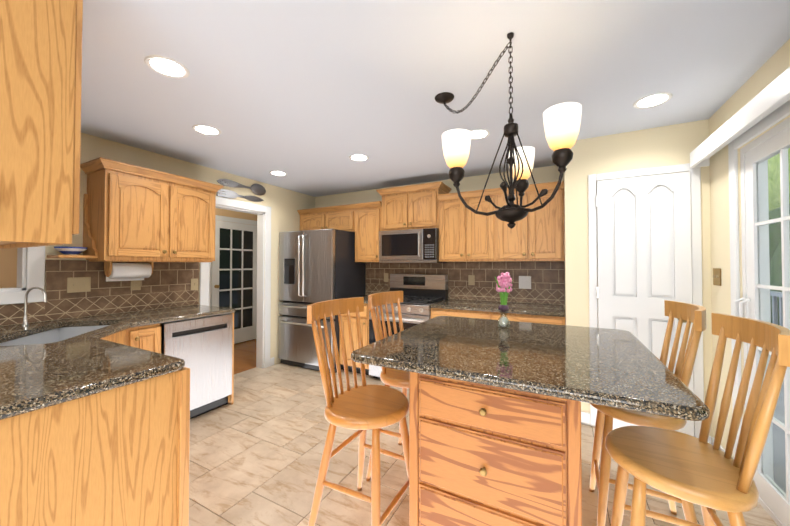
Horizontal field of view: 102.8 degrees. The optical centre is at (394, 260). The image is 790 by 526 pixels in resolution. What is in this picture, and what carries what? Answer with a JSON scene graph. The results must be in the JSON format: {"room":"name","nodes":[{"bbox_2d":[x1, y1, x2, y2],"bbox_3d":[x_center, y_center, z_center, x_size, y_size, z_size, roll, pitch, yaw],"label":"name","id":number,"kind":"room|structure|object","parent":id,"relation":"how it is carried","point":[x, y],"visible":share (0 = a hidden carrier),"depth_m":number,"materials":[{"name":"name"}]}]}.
{"room":"kitchen","nodes":[
{"label":"kitchen","id":0,"kind":"room"},
{"bbox_2d":[0,248,16,287],"bbox_3d":[-3.268,0.177,2.830,1.359,2.400,0.120,0,-1,28],"label":"wall","id":1,"kind":"structure","parent":0,"point":[8,268],"depth_m":2.94,"materials":[{"name":"brown paint"}]},
{"bbox_2d":[3,132,314,363],"bbox_3d":[-2.781,0.166,2.165,0.120,2.400,6.560,0,-1,28],"label":"wall","id":2,"kind":"structure","parent":0,"point":[284,204],"depth_m":3.55,"materials":[{"name":"beige paint"}]},
{"bbox_2d":[0,302,44,325],"bbox_3d":[-2.778,0.377,2.027,0.008,0.142,0.724,0,-1,28],"label":"backsplash","id":3,"kind":"structure","parent":2,"relation":"attached to","point":[10,314],"depth_m":2.24,"materials":[{"name":"tile"}]},
{"bbox_2d":[0,246,44,304],"bbox_3d":[-2.976,-0.240,1.771,0.150,1.080,1.370,0,-1,28],"label":"trim","id":4,"kind":"structure","parent":2,"relation":"attached to","point":[31,272],"depth_m":2.28,"materials":[{"name":"white"}]},
{"bbox_2d":[45,260,198,320],"bbox_3d":[-2.346,0.233,2.847,0.008,0.455,1.125,0,-1,28],"label":"backsplash","id":5,"kind":"structure","parent":2,"relation":"attached to","point":[166,285],"depth_m":2.69,"materials":[{"name":"tile"}]},
{"bbox_2d":[67,277,90,292],"bbox_3d":[-2.512,0.197,2.509,0.013,0.120,0.140,0,-1,28],"label":"switch plate","id":6,"kind":"object","parent":5,"relation":"attached to","point":[78,284],"visible":1,"depth_m":2.50,"materials":[{"name":"beige plastic"}]},
{"bbox_2d":[131,280,140,289],"bbox_3d":[-2.338,0.212,2.843,0.009,0.120,0.075,0,-1,28],"label":"electrical outlet plate","id":7,"kind":"object","parent":5,"relation":"attached to","point":[136,285],"visible":0.73,"depth_m":2.85,"materials":[{"name":"beige plastic"}]},
{"bbox_2d":[191,278,197,289],"bbox_3d":[-2.095,0.254,3.297,0.013,0.120,0.075,0,-1,28],"label":"switch plate","id":8,"kind":"object","parent":5,"relation":"attached to","point":[194,284],"visible":1,"depth_m":3.30,"materials":[{"name":"beige plastic"}]},
{"bbox_2d":[47,157,223,261],"bbox_3d":[-2.176,-0.372,2.781,0.378,0.775,1.140,0,-1,28],"label":"upper cabinet","id":9,"kind":"object","parent":2,"relation":"attached to","point":[133,213],"visible":1,"depth_m":2.62,"materials":[{"name":"brown wood"}]},
{"bbox_2d":[54,246,87,254],"bbox_3d":[-2.463,-0.068,2.397,0.184,0.062,0.184,0,-1,28],"label":"bowl","id":10,"kind":"object","parent":9,"relation":"in","point":[64,250],"visible":0.94,"depth_m":2.35,"materials":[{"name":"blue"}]},
{"bbox_2d":[104,262,153,281],"bbox_3d":[-2.275,0.098,2.700,0.135,0.164,0.314,0,-1,28],"label":"paper towel","id":11,"kind":"object","parent":9,"relation":"attached to","point":[126,271],"visible":1,"depth_m":2.66,"materials":[{"name":"white paper"}]},
{"bbox_2d":[199,196,270,367],"bbox_3d":[-1.913,0.341,3.785,0.138,2.100,0.920,0,-1,28],"label":"trim","id":12,"kind":"structure","parent":2,"relation":"attached to","point":[262,213],"depth_m":4.09,"materials":[{"name":"white"}]},
{"bbox_2d":[217,179,265,201],"bbox_3d":[-1.837,-0.843,3.813,0.044,0.254,0.658,0,-1,28],"label":"spoon","id":13,"kind":"object","parent":2,"relation":"attached to","point":[257,189],"visible":1,"depth_m":3.75,"materials":[{"name":"grey metal"}]},
{"bbox_2d":[215,208,256,340],"bbox_3d":[-3.089,0.206,4.749,0.120,2.400,3.640,0,-1,28],"label":"wall","id":14,"kind":"structure","parent":0,"point":[230,213],"depth_m":5.35,"materials":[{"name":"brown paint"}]},
{"bbox_2d":[209,215,256,305],"bbox_3d":[-2.696,0.350,5.341,0.020,2.130,1.020,0,-1,28],"label":"door frame","id":15,"kind":"structure","parent":14,"relation":"attached to","point":[234,220],"depth_m":5.20,"materials":[{"name":"white wood"}]},
{"bbox_2d":[211,220,256,343],"bbox_3d":[-2.655,0.388,5.319,0.107,2.030,0.860,0,-1,28],"label":"french door","id":16,"kind":"structure","parent":14,"relation":"in","point":[234,274],"depth_m":5.35,"materials":[{"name":"white wood"}]},
{"bbox_2d":[81,0,789,196],"bbox_3d":[-1.977,-1.084,2.144,7.640,0.100,7.240,0,-1,28],"label":"ceiling","id":17,"kind":"structure","parent":0,"point":[309,97],"depth_m":1.77,"materials":[{"name":"white paint"}]},
{"bbox_2d":[0,0,82,247],"bbox_3d":[-1.416,-0.558,1.075,0.536,0.976,0.350,0,-1,28],"label":"upper cabinet","id":18,"kind":"object","parent":17,"relation":"hanging from","point":[40,88],"depth_m":1.02,"materials":[{"name":"brown wood"}]},
{"bbox_2d":[144,55,189,78],"bbox_3d":[-1.227,-1.048,1.701,0.199,0.026,0.199,0,-1,19],"label":"recessed light","id":19,"kind":"object","parent":17,"relation":"in","point":[167,66],"depth_m":1.69,"materials":[{"name":"white"}]},
{"bbox_2d":[192,124,221,135],"bbox_3d":[-1.486,-1.036,2.494,0.199,0.026,0.199,0,-1,19],"label":"recessed light","id":20,"kind":"object","parent":17,"relation":"in","point":[203,129],"depth_m":2.49,"materials":[{"name":"white"}]},
{"bbox_2d":[269,171,286,175],"bbox_3d":[-1.361,-1.018,3.672,0.199,0.026,0.199,0,-1,19],"label":"recessed light","id":21,"kind":"object","parent":17,"relation":"in","point":[277,173],"depth_m":3.66,"materials":[{"name":"white"}]},
{"bbox_2d":[349,154,368,160],"bbox_3d":[-0.358,-1.026,3.131,0.199,0.026,0.199,0,-1,4],"label":"recessed light","id":22,"kind":"object","parent":17,"relation":"in","point":[356,157],"depth_m":3.12,"materials":[{"name":"white"}]},
{"bbox_2d":[470,129,489,139],"bbox_3d":[0.672,-1.034,2.575,0.199,0.026,0.199,0,-1,22],"label":"recessed light","id":23,"kind":"object","parent":17,"relation":"in","point":[476,134],"depth_m":2.55,"materials":[{"name":"white"}]},
{"bbox_2d":[435,32,581,228],"bbox_3d":[0.484,-0.591,1.612,0.786,0.901,0.649,0,-1,28],"label":"chandelier","id":24,"kind":"object","parent":17,"relation":"hanging from","point":[562,121],"visible":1,"depth_m":1.42,"materials":[{"name":"black metal"}]},
{"bbox_2d":[633,92,672,108],"bbox_3d":[1.671,-1.043,2.047,0.199,0.026,0.199,0,-1,19],"label":"recessed light","id":25,"kind":"object","parent":17,"relation":"in","point":[656,99],"depth_m":2.04,"materials":[{"name":"white"}]},
{"bbox_2d":[315,165,564,304],"bbox_3d":[0.350,0.197,4.151,3.560,2.400,0.120,0,-1,28],"label":"wall","id":26,"kind":"structure","parent":0,"point":[539,174],"depth_m":3.83,"materials":[{"name":"beige paint"}]},
{"bbox_2d":[297,207,328,230],"bbox_3d":[-1.085,-0.554,4.654,0.559,0.353,0.351,0,-1,28],"label":"upper cabinet","id":27,"kind":"object","parent":26,"relation":"attached to","point":[310,219],"depth_m":4.49,"materials":[{"name":"brown wood"}]},
{"bbox_2d":[329,205,352,231],"bbox_3d":[-0.706,-0.557,4.453,0.559,0.353,0.351,0,-1,28],"label":"upper cabinet","id":28,"kind":"object","parent":26,"relation":"attached to","point":[341,216],"depth_m":4.27,"materials":[{"name":"brown wood"}]},
{"bbox_2d":[353,201,380,261],"bbox_3d":[-0.279,-0.356,4.224,0.408,0.763,0.351,0,-1,28],"label":"upper cabinet","id":29,"kind":"object","parent":26,"relation":"attached to","point":[366,216],"depth_m":4.07,"materials":[{"name":"brown wood"}]},
{"bbox_2d":[381,182,448,230],"bbox_3d":[0.239,-0.625,3.954,0.760,0.523,0.351,0,-1,28],"label":"upper cabinet","id":30,"kind":"object","parent":26,"relation":"attached to","point":[412,206],"depth_m":3.79,"materials":[{"name":"brown wood"}]},
{"bbox_2d":[379,228,446,262],"bbox_3d":[0.212,-0.163,3.896,0.756,0.395,0.447,0,-1,28],"label":"microwave","id":31,"kind":"object","parent":30,"relation":"attached to","point":[411,246],"visible":1,"depth_m":3.72,"materials":[{"name":"silver metal"}]},
{"bbox_2d":[366,261,564,304],"bbox_3d":[0.686,0.250,3.898,2.486,0.455,0.008,0,-1,28],"label":"backsplash","id":32,"kind":"structure","parent":26,"relation":"attached to","point":[547,282],"depth_m":3.69,"materials":[{"name":"tile"}]},
{"bbox_2d":[384,273,387,281],"bbox_3d":[-0.123,0.239,4.314,0.070,0.120,0.013,0,-1,28],"label":"switch plate","id":33,"kind":"object","parent":32,"relation":"attached to","point":[385,277],"visible":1,"depth_m":4.32,"materials":[{"name":"beige plastic"}]},
{"bbox_2d":[468,275,474,284],"bbox_3d":[0.914,0.241,3.768,0.075,0.120,0.009,0,-1,28],"label":"electrical outlet plate","id":34,"kind":"object","parent":32,"relation":"attached to","point":[471,279],"visible":1,"depth_m":3.77,"materials":[{"name":"beige plastic"}]},
{"bbox_2d":[519,276,530,288],"bbox_3d":[1.434,0.247,3.478,0.125,0.140,0.034,0,-1,28],"label":"electrical outlet plate","id":35,"kind":"object","parent":32,"relation":"attached to","point":[524,282],"visible":1,"depth_m":3.47,"materials":[{"name":"white plastic"}]},
{"bbox_2d":[437,188,504,261],"bbox_3d":[0.892,-0.365,3.605,0.713,0.763,0.351,0,-1,28],"label":"upper cabinet","id":36,"kind":"object","parent":26,"relation":"attached to","point":[466,234],"depth_m":3.44,"materials":[{"name":"brown wood"}]},
{"bbox_2d":[505,181,564,260],"bbox_3d":[1.423,-0.369,3.324,0.638,0.763,0.351,0,-1,28],"label":"upper cabinet","id":37,"kind":"object","parent":26,"relation":"attached to","point":[539,236],"depth_m":3.12,"materials":[{"name":"brown wood"}]},
{"bbox_2d":[189,339,777,525],"bbox_3d":[-2.071,1.388,1.929,7.640,0.050,7.640,0,-1,28],"label":"floor","id":38,"kind":"structure","parent":0,"point":[256,450],"depth_m":2.11,"materials":[{"name":"brown tile"}]},
{"bbox_2d":[0,341,31,345],"bbox_3d":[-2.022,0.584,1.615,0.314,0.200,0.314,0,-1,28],"label":"sink","id":39,"kind":"object","parent":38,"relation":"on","point":[21,342],"depth_m":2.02,"materials":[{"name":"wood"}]},
{"bbox_2d":[0,328,59,344],"bbox_3d":[-2.347,0.589,1.930,0.568,0.200,0.568,0,-1,28],"label":"sink","id":40,"kind":"object","parent":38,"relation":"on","point":[16,341],"depth_m":1.97,"materials":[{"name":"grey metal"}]},
{"bbox_2d":[0,325,39,336],"bbox_3d":[-2.454,0.467,1.891,0.673,0.040,0.270,0,-1,28],"label":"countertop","id":41,"kind":"structure","parent":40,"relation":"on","point":[8,330],"depth_m":2.02,"materials":[{"name":"stone"}]},
{"bbox_2d":[60,326,91,328],"bbox_3d":[-2.256,0.596,2.375,0.313,0.200,0.313,0,-1,28],"label":"sink","id":42,"kind":"object","parent":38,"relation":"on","point":[83,327],"depth_m":2.35,"materials":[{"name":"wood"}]},
{"bbox_2d":[0,321,184,419],"bbox_3d":[-1.845,0.464,1.704,1.958,0.040,1.050,0,-1,28],"label":"countertop","id":43,"kind":"structure","parent":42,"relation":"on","point":[34,377],"depth_m":1.30,"materials":[{"name":"stone"}]},
{"bbox_2d":[22,287,46,325],"bbox_3d":[-2.485,0.317,2.171,0.149,0.267,0.085,0,-1,28],"label":"faucet","id":44,"kind":"object","parent":43,"relation":"on","point":[25,320],"visible":1,"depth_m":2.17,"materials":[{"name":"silver metal"}]},
{"bbox_2d":[52,305,234,326],"bbox_3d":[-2.049,0.479,2.675,0.690,0.040,1.135,0,-1,28],"label":"countertop","id":45,"kind":"structure","parent":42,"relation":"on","point":[180,313],"depth_m":2.61,"materials":[{"name":"stone"}]},
{"bbox_2d":[12,324,183,520],"bbox_3d":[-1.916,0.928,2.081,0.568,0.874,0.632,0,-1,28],"label":"base cabinet","id":46,"kind":"object","parent":38,"relation":"on","point":[119,456],"depth_m":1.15,"materials":[{"name":"brown wood"}]},
{"bbox_2d":[162,313,232,418],"bbox_3d":[-1.963,0.942,2.888,0.636,0.872,0.591,0,-1,28],"label":"dishwasher","id":47,"kind":"object","parent":38,"relation":"on","point":[201,347],"visible":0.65,"depth_m":2.77,"materials":[{"name":"silver metal"}]},
{"bbox_2d":[279,229,365,372],"bbox_3d":[-1.008,0.511,4.328,0.912,1.777,0.805,0,-1,28],"label":"fridge","id":48,"kind":"object","parent":38,"relation":"on","point":[318,265],"visible":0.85,"depth_m":4.04,"materials":[{"name":"silver metal"}]},
{"bbox_2d":[339,304,370,375],"bbox_3d":[-0.365,0.959,4.073,0.444,0.874,0.662,0,-1,28],"label":"base cabinet","id":49,"kind":"object","parent":38,"relation":"on","point":[364,319],"visible":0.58,"depth_m":3.81,"materials":[{"name":"brown wood"}]},
{"bbox_2d":[307,297,408,525],"bbox_3d":[-0.157,0.789,1.605,0.466,1.143,0.466,0,-1,28],"label":"stool","id":50,"kind":"object","parent":38,"relation":"on","point":[363,408],"visible":0.88,"depth_m":1.55,"materials":[{"name":"brown wood"}]},
{"bbox_2d":[366,291,408,480],"bbox_3d":[0.090,0.796,2.074,0.466,1.143,0.466,0,-1,28],"label":"stool","id":51,"kind":"object","parent":38,"relation":"on","point":[389,377],"visible":0.38,"depth_m":2.06,"materials":[{"name":"brown wood"}]},
{"bbox_2d":[369,274,447,378],"bbox_3d":[0.161,0.784,3.770,0.762,1.215,0.687,0,-1,28],"label":"range","id":52,"kind":"object","parent":38,"relation":"on","point":[422,293],"visible":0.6,"depth_m":3.69,"materials":[{"name":"silver metal"}]},
{"bbox_2d":[431,308,498,319],"bbox_3d":[0.825,0.949,3.460,0.694,0.874,0.633,0,-1,28],"label":"base cabinet","id":53,"kind":"object","parent":38,"relation":"on","point":[435,312],"depth_m":3.18,"materials":[{"name":"brown wood"}]},
{"bbox_2d":[340,295,564,316],"bbox_3d":[0.540,0.494,3.613,2.481,0.040,0.643,0,-1,28],"label":"countertop","id":54,"kind":"structure","parent":53,"relation":"on","point":[556,310],"depth_m":3.17,"materials":[{"name":"stone"}]},
{"bbox_2d":[409,372,581,525],"bbox_3d":[0.603,0.923,1.751,0.708,0.874,1.048,0,-1,28],"label":"kitchen island","id":55,"kind":"object","parent":38,"relation":"on","point":[483,455],"visible":0.85,"depth_m":1.30,"materials":[{"name":"brown wood"}]},
{"bbox_2d":[351,316,709,420],"bbox_3d":[0.638,0.465,1.761,1.300,0.040,1.290,0,-1,28],"label":"island countertop","id":56,"kind":"structure","parent":55,"relation":"on","point":[621,369],"depth_m":1.38,"materials":[{"name":"stone"}]},
{"bbox_2d":[495,272,512,328],"bbox_3d":[0.727,0.263,2.091,0.108,0.371,0.121,0,-1,28],"label":"vase","id":57,"kind":"object","parent":56,"relation":"on","point":[504,284],"visible":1,"depth_m":2.06,"materials":[{"name":"clear glass"}]},
{"bbox_2d":[499,313,564,324],"bbox_3d":[1.332,0.945,3.192,0.694,0.874,0.633,0,-1,28],"label":"base cabinet","id":58,"kind":"object","parent":38,"relation":"on","point":[512,317],"depth_m":2.88,"materials":[{"name":"brown wood"}]},
{"bbox_2d":[589,300,705,525],"bbox_3d":[1.239,0.789,1.591,0.466,1.143,0.466,0,-1,28],"label":"stool","id":59,"kind":"object","parent":38,"relation":"on","point":[694,314],"visible":0.56,"depth_m":1.51,"materials":[{"name":"brown wood"}]},
{"bbox_2d":[606,313,789,525],"bbox_3d":[1.036,0.782,1.132,0.466,1.143,0.466,0,-1,28],"label":"stool","id":60,"kind":"object","parent":38,"relation":"on","point":[710,479],"visible":1,"depth_m":1.08,"materials":[{"name":"brown wood"}]},
{"bbox_2d":[564,182,565,324],"bbox_3d":[1.712,0.180,3.047,0.120,2.400,0.558,0,-1,28],"label":"wall","id":61,"kind":"structure","parent":0,"point":[564,237],"depth_m":2.97,"materials":[{"name":"beige paint"}]},
{"bbox_2d":[564,119,713,443],"bbox_3d":[1.964,0.172,2.529,1.050,2.400,0.120,0,-1,28],"label":"wall","id":62,"kind":"structure","parent":0,"point":[675,144],"depth_m":2.57,"materials":[{"name":"beige paint"}]},
{"bbox_2d":[595,172,693,435],"bbox_3d":[1.907,0.353,2.430,0.592,2.010,0.099,0,-1,28],"label":"pantry door","id":63,"kind":"structure","parent":62,"relation":"in","point":[644,257],"depth_m":2.44,"materials":[{"name":"white wood"}]},
{"bbox_2d":[588,163,703,437],"bbox_3d":[1.931,0.327,2.465,0.704,2.088,0.020,0,-1,28],"label":"trim","id":64,"kind":"structure","parent":62,"relation":"attached to","point":[696,256],"depth_m":2.34,"materials":[{"name":"white wood"}]},
{"bbox_2d":[709,39,789,457],"bbox_3d":[1.001,0.129,-0.287,0.120,2.400,5.759,0,-1,28],"label":"wall","id":65,"kind":"structure","parent":0,"point":[772,68],"depth_m":2.08,"materials":[{"name":"beige paint"}]},
{"bbox_2d":[708,436,724,451],"bbox_3d":[2.200,1.316,2.124,0.030,0.100,0.344,0,-1,28],"label":"baseboard","id":66,"kind":"structure","parent":65,"relation":"attached to","point":[709,438],"depth_m":2.25,"materials":[{"name":"white wood"}]},
{"bbox_2d":[713,268,720,285],"bbox_3d":[2.233,0.117,2.192,0.014,0.120,0.115,0,-1,28],"label":"light switch","id":67,"kind":"object","parent":65,"relation":"attached to","point":[717,276],"visible":1,"depth_m":2.18,"materials":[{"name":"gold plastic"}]},
{"bbox_2d":[690,67,789,167],"bbox_3d":[1.646,-0.743,1.230,0.105,0.110,2.380,0,-1,28],"label":"valance","id":68,"kind":"object","parent":65,"relation":"attached to","point":[772,96],"visible":1,"depth_m":1.62,"materials":[{"name":"white wood"}]},
{"bbox_2d":[728,100,789,458],"bbox_3d":[1.664,0.293,1.113,0.018,2.115,1.970,0,-1,28],"label":"trim","id":69,"kind":"structure","parent":65,"relation":"attached to","point":[780,113],"depth_m":1.93,"materials":[{"name":"white"}]},
{"bbox_2d":[734,117,789,525],"bbox_3d":[1.706,0.330,1.090,0.143,2.040,1.820,0,-1,28],"label":"patio door","id":70,"kind":"structure","parent":65,"relation":"attached to","point":[756,154],"depth_m":1.77,"materials":[{"name":"white"}]},
{"label":"outside","id":71,"kind":"structure","parent":0,"visible":0},
{"bbox_2d":[768,149,789,210],"bbox_3d":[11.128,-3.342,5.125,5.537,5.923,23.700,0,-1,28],"label":"tree","id":72,"kind":"object","parent":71,"point":[776,177],"depth_m":8.22,"materials":[{"name":"green plant"}]},
{"bbox_2d":[773,380,785,492],"bbox_3d":[8.554,1.464,3.300,9.859,0.120,22.000,0,-1,28],"label":"deck","id":73,"kind":"object","parent":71,"point":[778,435],"depth_m":2.35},
{"bbox_2d":[770,291,782,325],"bbox_3d":[5.103,0.916,3.437,0.120,0.900,17.000,0,-1,28],"label":"rail","id":74,"kind":"object","parent":73,"relation":"on","point":[778,294],"depth_m":4.83,"materials":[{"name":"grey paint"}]},
{"bbox_2d":[769,205,789,324],"bbox_3d":[7.693,0.617,5.466,2.193,3.688,16.500,0,-1,28],"label":"hedge","id":75,"kind":"object","parent":73,"relation":"on","point":[775,264],"depth_m":6.34,"materials":[{"name":"green plant"}]}
]}

